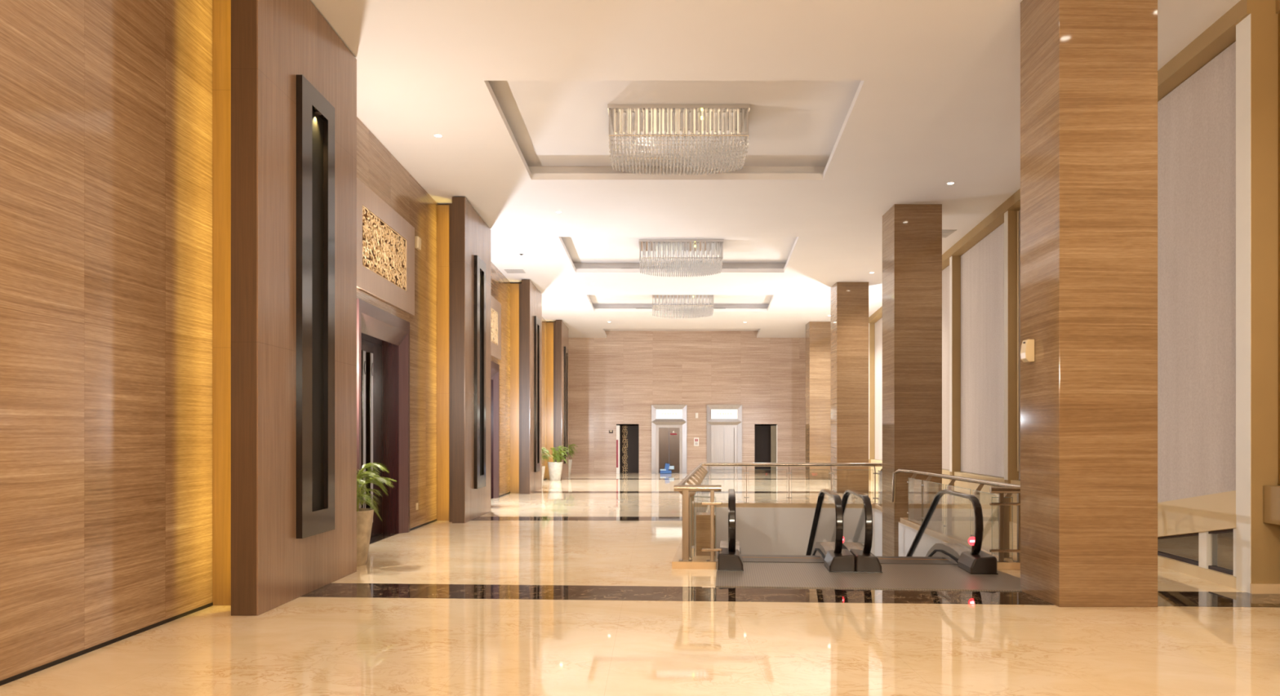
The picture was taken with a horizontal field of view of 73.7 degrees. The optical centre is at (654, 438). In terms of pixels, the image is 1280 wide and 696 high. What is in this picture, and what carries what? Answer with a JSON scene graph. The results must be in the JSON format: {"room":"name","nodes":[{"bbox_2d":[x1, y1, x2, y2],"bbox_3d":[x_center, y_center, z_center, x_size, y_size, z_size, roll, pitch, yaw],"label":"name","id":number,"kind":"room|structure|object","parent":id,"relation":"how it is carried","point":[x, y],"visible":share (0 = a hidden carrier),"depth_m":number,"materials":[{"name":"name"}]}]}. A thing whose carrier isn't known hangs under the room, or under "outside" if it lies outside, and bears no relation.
{"room":"hotel lobby","nodes":[
{"label":"hotel lobby","id":0,"kind":"room"},
{"bbox_2d":[0,0,546,680],"bbox_3d":[-4.403,-1.609,15.040,0.500,6.360,46.080,0,0,0],"label":"wall","id":1,"kind":"structure","parent":0,"point":[106,105],"depth_m":6.52,"materials":[{"name":"wood"}]},
{"bbox_2d":[0,478,546,686],"bbox_3d":[-4.150,1.556,15.040,0.006,0.030,46.080,0,0,0],"label":"baseboard","id":2,"kind":"structure","parent":1,"relation":"attached to","point":[9,680],"depth_m":6.42,"materials":[{"name":"black wood"}]},
{"bbox_2d":[212,0,356,616],"bbox_3d":[-3.795,-1.445,8.800,0.713,6.032,2.500,0,0,0],"label":"pilaster","id":3,"kind":"object","parent":1,"relation":"attached to","point":[284,82],"visible":1,"depth_m":8.02,"materials":[{"name":"brown wood"}]},
{"bbox_2d":[314,111,321,115],"bbox_3d":[-3.473,-3.349,8.800,0.070,0.012,0.070,0,0,0],"label":"light","id":4,"kind":"object","parent":3,"relation":"attached to","point":[315,113],"depth_m":8.79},
{"bbox_2d":[356,298,409,544],"bbox_3d":[-4.443,-0.183,13.070,0.680,3.511,2.460,0,0,0],"label":"door","id":5,"kind":"structure","parent":1,"relation":"in","point":[383,337],"depth_m":14.01,"materials":[{"name":"brown wood"}]},
{"bbox_2d":[356,177,414,315],"bbox_3d":[-4.127,-2.849,13.070,0.051,1.500,3.060,0,0,0],"label":"carved panel","id":6,"kind":"object","parent":1,"relation":"attached to","point":[385,240],"visible":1,"depth_m":12.99,"materials":[{"name":"beige wood"}]},
{"bbox_2d":[414,235,421,249],"bbox_3d":[-4.120,-3.399,14.860,0.065,0.200,0.180,0,0,0],"label":"wall sconce","id":7,"kind":"object","parent":1,"relation":"attached to","point":[417,240],"visible":1,"depth_m":14.78,"materials":[{"name":"beige glass"}]},
{"bbox_2d":[436,197,490,523],"bbox_3d":[-3.795,-1.445,17.035,0.713,6.032,2.500,0,0,0],"label":"pilaster","id":8,"kind":"object","parent":1,"relation":"attached to","point":[463,237],"visible":1,"depth_m":16.25,"materials":[{"name":"brown wood"}]},
{"bbox_2d":[490,360,499,499],"bbox_3d":[-4.443,-0.183,21.305,0.680,3.511,2.460,0,0,0],"label":"door","id":9,"kind":"structure","parent":1,"relation":"in","point":[495,368],"depth_m":22.34,"materials":[{"name":"brown wood"}]},
{"bbox_2d":[490,294,501,359],"bbox_3d":[-4.127,-2.849,21.305,0.051,1.500,3.060,0,0,0],"label":"carved panel","id":10,"kind":"object","parent":1,"relation":"attached to","point":[495,306],"visible":0.38,"depth_m":22.08,"materials":[{"name":"beige wood"}]},
{"bbox_2d":[510,280,542,493],"bbox_3d":[-3.795,-1.445,25.270,0.713,6.032,2.500,0,0,0],"label":"pilaster","id":11,"kind":"object","parent":1,"relation":"attached to","point":[526,300],"visible":1,"depth_m":24.48,"materials":[{"name":"brown wood"}]},
{"bbox_2d":[546,320,568,479],"bbox_3d":[-3.795,-1.445,33.505,0.713,6.032,2.500,0,0,0],"label":"pilaster","id":12,"kind":"object","parent":1,"relation":"attached to","point":[557,332],"visible":0.92,"depth_m":32.71,"materials":[{"name":"brown wood"}]},
{"bbox_2d":[546,478,831,479],"bbox_3d":[2.425,1.570,32.766,13.159,0.002,0.800,0,0,1],"label":"trim","id":13,"kind":"structure","parent":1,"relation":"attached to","point":[564,478],"depth_m":32.51,"materials":[{"name":"stone"}]},
{"bbox_2d":[533,491,879,493],"bbox_3d":[2.425,1.570,24.766,13.159,0.002,0.800,0,0,1],"label":"trim","id":14,"kind":"structure","parent":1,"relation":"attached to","point":[811,492],"depth_m":24.69,"materials":[{"name":"stone"}]},
{"bbox_2d":[471,516,998,521],"bbox_3d":[2.425,1.570,16.616,13.159,0.002,0.800,0,0,1],"label":"trim","id":15,"kind":"structure","parent":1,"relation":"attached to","point":[479,518],"depth_m":16.66,"materials":[{"name":"stone"}]},
{"bbox_2d":[299,583,1279,608],"bbox_3d":[2.425,1.570,8.505,13.217,0.002,0.799,0,0,3],"label":"floor border strip","id":16,"kind":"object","parent":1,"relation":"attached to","point":[1200,599],"depth_m":8.48,"materials":[{"name":"stone"}]},
{"bbox_2d":[356,508,373,566],"bbox_3d":[-3.780,1.231,10.580,0.570,0.680,0.570,0,0,0],"label":"pot","id":17,"kind":"object","parent":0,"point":[364,516],"depth_m":10.47,"materials":[{"name":"beige ceramic"}]},
{"bbox_2d":[542,466,545,486],"bbox_3d":[-3.780,1.231,27.200,0.570,0.680,0.570,0,0,0],"label":"pot","id":18,"kind":"object","parent":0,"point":[543,467],"depth_m":27.11,"materials":[{"name":"ceramic"}]},
{"bbox_2d":[547,462,563,480],"bbox_3d":[-3.700,1.231,31.750,0.570,0.680,0.570,0,0,0],"label":"pot","id":19,"kind":"object","parent":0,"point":[555,468],"depth_m":31.55,"materials":[{"name":"ceramic"}]},
{"bbox_2d":[568,459,572,475],"bbox_3d":[-3.720,1.231,35.500,0.570,0.680,0.570,0,0,0],"label":"pot","id":20,"kind":"object","parent":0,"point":[570,461],"depth_m":35.36,"materials":[{"name":"ceramic"}]},
{"bbox_2d":[0,472,1279,695],"bbox_3d":[3.000,1.721,16.040,16.000,0.300,50.080,0,0,0],"label":"floor","id":21,"kind":"structure","parent":0,"point":[301,646],"depth_m":6.56,"materials":[{"name":"beige stone"}]},
{"bbox_2d":[356,462,396,566],"bbox_3d":[-3.636,0.883,10.580,0.857,1.377,1.020,0,0,0],"label":"potted palm","id":22,"kind":"object","parent":21,"relation":"on","point":[364,516],"visible":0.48,"depth_m":10.53,"materials":[{"name":"plant"}]},
{"bbox_2d":[542,447,553,486],"bbox_3d":[-3.632,0.904,27.211,0.866,1.334,0.995,0,0,0],"label":"potted palm","id":23,"kind":"object","parent":21,"relation":"on","point":[544,450],"visible":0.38,"depth_m":27.16,"materials":[{"name":"plant"}]},
{"bbox_2d":[547,445,570,480],"bbox_3d":[-3.568,0.923,31.729,0.834,1.296,0.987,0,0,0],"label":"potted palm","id":24,"kind":"object","parent":21,"relation":"on","point":[555,468],"visible":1,"depth_m":31.58,"materials":[{"name":"ceramic"}]},
{"bbox_2d":[568,444,577,475],"bbox_3d":[-3.587,0.905,35.516,0.835,1.332,0.983,0,0,0],"label":"potted palm","id":25,"kind":"object","parent":21,"relation":"on","point":[570,461],"visible":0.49,"depth_m":35.38,"materials":[{"name":"plant"}]},
{"bbox_2d":[660,463,674,473],"bbox_3d":[0.550,1.337,37.870,0.620,0.453,0.260,0,0,0],"label":"cartons","id":26,"kind":"object","parent":21,"relation":"on","point":[667,467],"visible":1,"depth_m":37.82},
{"bbox_2d":[671,502,879,569],"bbox_3d":[2.695,1.528,14.857,4.180,0.085,9.580,0,0,5],"label":"stone curb","id":27,"kind":"object","parent":21,"relation":"on","point":[699,562],"visible":0.47,"depth_m":11.22,"materials":[{"name":"beige stone"}]},
{"bbox_2d":[696,512,715,555],"bbox_3d":[0.663,1.228,10.960,0.250,0.515,0.370,0,0,5],"label":"stone block","id":28,"kind":"object","parent":27,"relation":"on","point":[703,519],"visible":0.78,"depth_m":10.78,"materials":[{"name":"stone"}]},
{"bbox_2d":[674,462,882,562],"bbox_3d":[2.713,1.026,14.866,4.169,0.919,9.543,0,0,5],"label":"glass railing","id":29,"kind":"object","parent":27,"relation":"on","point":[698,501],"visible":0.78,"depth_m":11.71,"materials":[{"name":"metal"}]},
{"bbox_2d":[717,488,856,573],"bbox_3d":[1.980,3.584,15.184,1.604,5.794,10.471,0,0,5],"label":"escalator","id":30,"kind":"object","parent":21,"relation":"on","point":[828,520],"visible":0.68,"depth_m":10.54,"materials":[{"name":"black rubber"}]},
{"bbox_2d":[805,321,831,479],"bbox_3d":[6.408,-1.457,33.235,0.916,6.056,0.870,0,0,0],"label":"pillar","id":31,"kind":"structure","parent":21,"relation":"on","point":[818,334],"depth_m":32.80,"materials":[{"name":"wood"}]},
{"bbox_2d":[831,282,868,493],"bbox_3d":[5.688,-1.457,24.935,0.916,6.056,0.870,0,0,0],"label":"pillar","id":32,"kind":"structure","parent":21,"relation":"on","point":[849,300],"depth_m":24.50,"materials":[{"name":"wood"}]},
{"bbox_2d":[715,562,1022,591],"bbox_3d":[2.467,1.565,9.928,3.480,0.009,2.140,0,0,5],"label":"plate","id":33,"kind":"object","parent":21,"relation":"on","point":[754,575],"visible":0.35,"depth_m":9.46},
{"bbox_2d":[841,489,998,574],"bbox_3d":[3.574,3.584,15.048,1.604,5.794,10.471,0,0,5],"label":"escalator","id":34,"kind":"object","parent":21,"relation":"on","point":[973,561],"visible":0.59,"depth_m":10.24,"materials":[{"name":"black rubber"}]},
{"bbox_2d":[875,504,1020,569],"bbox_3d":[4.690,1.528,14.712,0.500,0.085,9.070,0,0,5],"label":"stone curb","id":35,"kind":"object","parent":21,"relation":"on","point":[1011,565],"visible":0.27,"depth_m":12.68,"materials":[{"name":"beige stone"}]},
{"bbox_2d":[891,469,1020,562],"bbox_3d":[4.549,1.026,13.059,0.700,0.919,6.254,0,0,5],"label":"glass railing","id":36,"kind":"object","parent":35,"relation":"on","point":[1000,488],"visible":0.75,"depth_m":10.90,"materials":[{"name":"metal"}]},
{"bbox_2d":[1020,0,1157,607],"bbox_3d":[4.218,-1.457,8.355,0.916,6.056,0.850,0,0,0],"label":"pillar","id":37,"kind":"structure","parent":21,"relation":"on","point":[1089,68],"depth_m":7.93,"materials":[{"name":"wood"}]},
{"bbox_2d":[1020,339,1034,362],"bbox_3d":[3.712,-0.869,8.500,0.094,0.220,0.120,0,0,0],"label":"air freshener","id":38,"kind":"object","parent":37,"relation":"attached to","point":[1027,352],"visible":1,"depth_m":8.44,"materials":[{"name":"beige plastic"}]},
{"bbox_2d":[568,331,805,473],"bbox_3d":[2.574,-1.609,38.230,13.453,6.360,0.300,0,0,0],"label":"wall","id":39,"kind":"structure","parent":0,"point":[616,379],"depth_m":38.08,"materials":[{"name":"wood"}]},
{"bbox_2d":[616,424,639,473],"bbox_3d":[-1.210,0.051,38.492,1.200,3.039,0.876,0,0,0],"label":"door","id":40,"kind":"structure","parent":39,"relation":"in","point":[627,437],"depth_m":38.88,"materials":[{"name":"brown wood"}]},
{"bbox_2d":[651,404,686,473],"bbox_3d":[0.645,0.042,38.200,1.570,3.062,0.360,0,0,0],"label":"elevator","id":41,"kind":"object","parent":39,"relation":"attached to","point":[668,422],"visible":0.96,"depth_m":38.13,"materials":[{"name":"metal"}]},
{"bbox_2d":[693,437,698,446],"bbox_3d":[1.860,0.161,38.066,0.220,0.380,0.025,0,0,0],"label":"panel","id":42,"kind":"object","parent":39,"relation":"attached to","point":[695,439],"visible":1,"depth_m":38.06,"materials":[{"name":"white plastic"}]},
{"bbox_2d":[706,404,742,473],"bbox_3d":[3.105,0.042,38.200,1.570,3.062,0.360,0,0,0],"label":"elevator","id":43,"kind":"object","parent":39,"relation":"attached to","point":[724,422],"visible":0.98,"depth_m":38.13,"materials":[{"name":"metal"}]},
{"bbox_2d":[754,424,777,473],"bbox_3d":[4.960,0.471,38.490,1.200,2.200,0.880,0,0,0],"label":"door","id":44,"kind":"structure","parent":39,"relation":"in","point":[765,437],"depth_m":38.88,"materials":[{"name":"brown wood"}]},
{"bbox_2d":[310,0,1240,337],"bbox_3d":[2.900,-4.638,16.020,15.200,0.303,48.440,0,0,0],"label":"ceiling","id":45,"kind":"structure","parent":0,"point":[859,109],"depth_m":12.52,"materials":[{"name":"paint"}]},
{"bbox_2d":[433,133,442,137],"bbox_3d":[-3.210,-4.483,12.640,0.140,0.006,0.140,0,0,0],"label":"recessed light","id":46,"kind":"object","parent":45,"relation":"in","point":[438,135],"visible":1,"depth_m":12.64,"materials":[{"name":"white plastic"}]},
{"bbox_2d":[503,269,525,273],"bbox_3d":[-3.750,-4.478,22.900,0.500,0.015,0.500,0,0,0],"label":"ceiling vent","id":47,"kind":"object","parent":45,"relation":"in","point":[508,271],"visible":1,"depth_m":22.84,"materials":[{"name":"white metal"}]},
{"bbox_2d":[607,104,750,175],"bbox_3d":[0.345,-4.396,12.750,2.040,0.784,1.040,0,0,0],"label":"chandelier","id":48,"kind":"object","parent":45,"relation":"hanging from","point":[636,119],"visible":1,"depth_m":12.60,"materials":[{"name":"clear glass"}]},
{"bbox_2d":[608,138,747,175],"bbox_3d":[0.345,-4.173,12.811,2.006,0.338,0.884,0,0,0],"label":"curtain","id":49,"kind":"object","parent":48,"relation":"hanging from","point":[706,160],"depth_m":12.74,"materials":[{"name":"clear glass"}]},
{"bbox_2d":[639,239,724,277],"bbox_3d":[0.640,-4.396,21.050,2.040,0.784,1.040,0,0,0],"label":"chandelier","id":50,"kind":"object","parent":45,"relation":"hanging from","point":[704,268],"visible":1,"depth_m":20.80,"materials":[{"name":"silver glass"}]},
{"bbox_2d":[640,259,722,277],"bbox_3d":[0.640,-4.173,21.111,2.006,0.338,0.884,0,0,0],"label":"curtain","id":51,"kind":"object","parent":50,"relation":"hanging from","point":[704,271],"depth_m":20.93,"materials":[{"name":"clear glass"}]},
{"bbox_2d":[652,294,713,319],"bbox_3d":[0.930,-4.396,28.450,2.040,0.784,1.040,0,0,0],"label":"chandelier","id":52,"kind":"object","parent":45,"relation":"hanging from","point":[697,312],"visible":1,"depth_m":28.21,"materials":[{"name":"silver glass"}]},
{"bbox_2d":[652,306,713,319],"bbox_3d":[0.930,-4.173,28.511,2.006,0.338,0.884,0,0,0],"label":"curtain","id":53,"kind":"object","parent":52,"relation":"hanging from","point":[708,313],"depth_m":28.32,"materials":[{"name":"clear glass"}]},
{"bbox_2d":[942,230,956,237],"bbox_3d":[6.250,-4.478,18.700,0.500,0.015,0.700,0,0,0],"label":"ceiling vent","id":54,"kind":"object","parent":45,"relation":"in","point":[945,233],"visible":0.45,"depth_m":18.60,"materials":[{"name":"white metal"}]},
{"bbox_2d":[714,507,874,558],"bbox_3d":[3.126,4.177,19.454,3.700,5.188,0.126,0,0,5],"label":"wall","id":55,"kind":"structure","parent":0,"point":[758,531],"depth_m":19.42,"materials":[{"name":"white paint"}]},
{"bbox_2d":[868,323,875,480],"bbox_3d":[8.318,-1.363,31.900,0.637,5.867,0.200,0,0,0],"label":"wall pier","id":56,"kind":"object","parent":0,"point":[872,326],"visible":0.21,"depth_m":31.80,"materials":[{"name":"beige paint"}]},
{"bbox_2d":[874,508,946,556],"bbox_3d":[4.627,4.177,15.044,0.241,5.188,8.420,0,0,5],"label":"wall","id":57,"kind":"structure","parent":0,"point":[907,535],"depth_m":15.55,"materials":[{"name":"white paint"}]},
{"bbox_2d":[871,459,1020,523],"bbox_3d":[7.785,1.181,25.340,0.568,0.780,25.620,0,0,5],"label":"wall","id":58,"kind":"structure","parent":0,"point":[985,499],"depth_m":18.47,"materials":[{"name":"beige paint"}]},
{"bbox_2d":[868,323,869,459],"bbox_3d":[8.105,-1.752,31.903,0.224,5.087,0.206,0,0,0],"label":"trim","id":59,"kind":"structure","parent":58,"relation":"attached to","point":[868,323],"depth_m":31.85,"materials":[{"name":"white paint"}]},
{"bbox_2d":[949,256,951,471],"bbox_3d":[7.111,-1.752,20.203,0.224,5.087,0.206,0,0,0],"label":"trim","id":60,"kind":"structure","parent":58,"relation":"attached to","point":[950,258],"depth_m":20.21,"materials":[{"name":"white paint"}]},
{"bbox_2d":[1004,210,1008,479],"bbox_3d":[6.771,-1.752,16.203,0.224,5.087,0.206,0,0,0],"label":"trim","id":61,"kind":"structure","parent":58,"relation":"attached to","point":[1006,214],"depth_m":16.19,"materials":[{"name":"white paint"}]},
{"bbox_2d":[950,256,960,505],"bbox_3d":[7.323,-1.363,20.200,0.637,5.867,0.200,0,0,0],"label":"wall pier","id":62,"kind":"object","parent":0,"point":[956,260],"visible":0.29,"depth_m":20.10,"materials":[{"name":"beige paint"}]},
{"bbox_2d":[1004,210,1018,521],"bbox_3d":[6.983,-1.363,16.200,0.637,5.867,0.200,0,0,0],"label":"wall pier","id":63,"kind":"object","parent":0,"point":[1013,474],"visible":0.21,"depth_m":16.10,"materials":[{"name":"beige paint"}]},
{"bbox_2d":[1157,490,1235,589],"bbox_3d":[6.350,1.056,10.635,0.299,1.030,3.568,0,0,5],"label":"wall","id":64,"kind":"structure","parent":0,"point":[1214,512],"depth_m":9.62,"materials":[{"name":"beige paint"}]},
{"bbox_2d":[1157,528,1235,577],"bbox_3d":[6.276,1.194,10.344,0.120,0.520,2.929,0,0,5],"label":"window","id":65,"kind":"structure","parent":64,"relation":"in","point":[1207,540],"depth_m":9.50,"materials":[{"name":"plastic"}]},
{"bbox_2d":[1235,13,1250,593],"bbox_3d":[6.138,-1.363,8.753,0.227,5.867,0.246,0,0,0],"label":"trim","id":66,"kind":"structure","parent":64,"relation":"attached to","point":[1242,28],"depth_m":8.76,"materials":[{"name":"white paint"}]},
{"bbox_2d":[1250,13,1279,583],"bbox_3d":[6.350,-1.363,8.750,0.640,5.867,0.240,0,0,0],"label":"wall pier","id":67,"kind":"object","parent":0,"point":[1264,537],"visible":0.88,"depth_m":8.63,"materials":[{"name":"beige paint"}]},
{"bbox_3d":[2.760,6.821,15.263,5.138,0.100,9.241,0,0,0],"label":"floor","id":68,"kind":"structure","parent":0,"visible":0},
{"bbox_2d":[882,204,942,556],"bbox_3d":[5.048,1.143,16.785,0.916,11.256,0.870,0,0,0],"label":"pillar","id":69,"kind":"structure","parent":68,"relation":"on","point":[912,233],"depth_m":16.35,"materials":[{"name":"wood"}]},
{"bbox_3d":[5.787,1.026,0.360,1.724,1.090,16.520,0,0,0],"label":"wall","id":70,"kind":"structure","parent":0,"visible":0},
{"bbox_2d":[1263,485,1279,524],"bbox_3d":[5.537,0.666,0.360,0.179,0.370,16.595,0,0,5],"label":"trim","id":71,"kind":"structure","parent":70,"relation":"attached to","point":[1271,493],"depth_m":8.49,"materials":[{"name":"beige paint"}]},
{"bbox_3d":[7.285,-1.609,15.040,4.097,6.360,46.080,0,0,0],"label":"wall","id":72,"kind":"structure","parent":0,"visible":0},
{"bbox_2d":[874,317,882,460],"bbox_3d":[8.048,-1.752,29.950,0.024,5.067,3.695,0,0,5],"label":"roller blind","id":73,"kind":"object","parent":72,"relation":"attached to","point":[878,325],"visible":0.36,"depth_m":30.96,"materials":[{"name":"fabric"}]},
{"bbox_2d":[942,265,949,470],"bbox_3d":[7.385,-1.752,22.150,0.024,5.067,3.695,0,0,5],"label":"roller blind","id":74,"kind":"object","parent":72,"relation":"attached to","point":[945,273],"visible":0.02,"depth_m":21.47,"materials":[{"name":"fabric"}]},
{"bbox_2d":[960,222,1004,477],"bbox_3d":[7.049,-1.752,18.200,0.024,5.067,3.796,0,0,5],"label":"roller blind","id":75,"kind":"object","parent":72,"relation":"attached to","point":[982,266],"visible":0.64,"depth_m":18.26,"materials":[{"name":"fabric"}]},
{"bbox_2d":[1017,211,1018,471],"bbox_3d":[6.818,-1.823,16.020,0.021,4.887,0.024,0,0,0],"label":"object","id":76,"kind":"object","parent":72,"relation":"hanging from","point":[1017,211],"visible":1,"depth_m":16.01,"materials":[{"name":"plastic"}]},
{"bbox_2d":[1018,209,1020,479],"bbox_3d":[6.722,-1.752,14.350,0.024,5.067,3.495,0,0,5],"label":"roller blind","id":77,"kind":"object","parent":72,"relation":"attached to","point":[1020,210],"visible":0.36,"depth_m":16.02,"materials":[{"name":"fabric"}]},
{"bbox_2d":[868,0,1279,323],"bbox_3d":[6.866,-4.391,15.052,0.658,0.190,46.278,0,0,5],"label":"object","id":78,"kind":"structure","parent":72,"relation":"attached to","point":[1221,34],"depth_m":9.88,"materials":[{"name":"beige paint"}]},
{"bbox_2d":[1157,41,1235,502],"bbox_3d":[6.397,-1.600,10.637,0.024,5.372,3.520,0,0,5],"label":"roller blind","id":79,"kind":"object","parent":72,"relation":"attached to","point":[1197,119],"visible":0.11,"depth_m":9.96,"materials":[{"name":"fabric"}]},
{"bbox_2d":[1249,583,1279,594],"bbox_3d":[6.335,1.521,8.615,0.630,0.100,0.030,0,0,0],"label":"baseboard","id":80,"kind":"structure","parent":72,"relation":"attached to","point":[1255,588],"depth_m":8.60,"materials":[{"name":"beige stone"}]},
{"bbox_2d":[1277,13,1279,484],"bbox_3d":[5.607,-1.907,0.410,0.024,4.757,16.481,0,0,5],"label":"roller blind","id":81,"kind":"object","parent":72,"relation":"attached to","point":[1278,483],"visible":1,"depth_m":8.60,"materials":[{"name":"fabric"}]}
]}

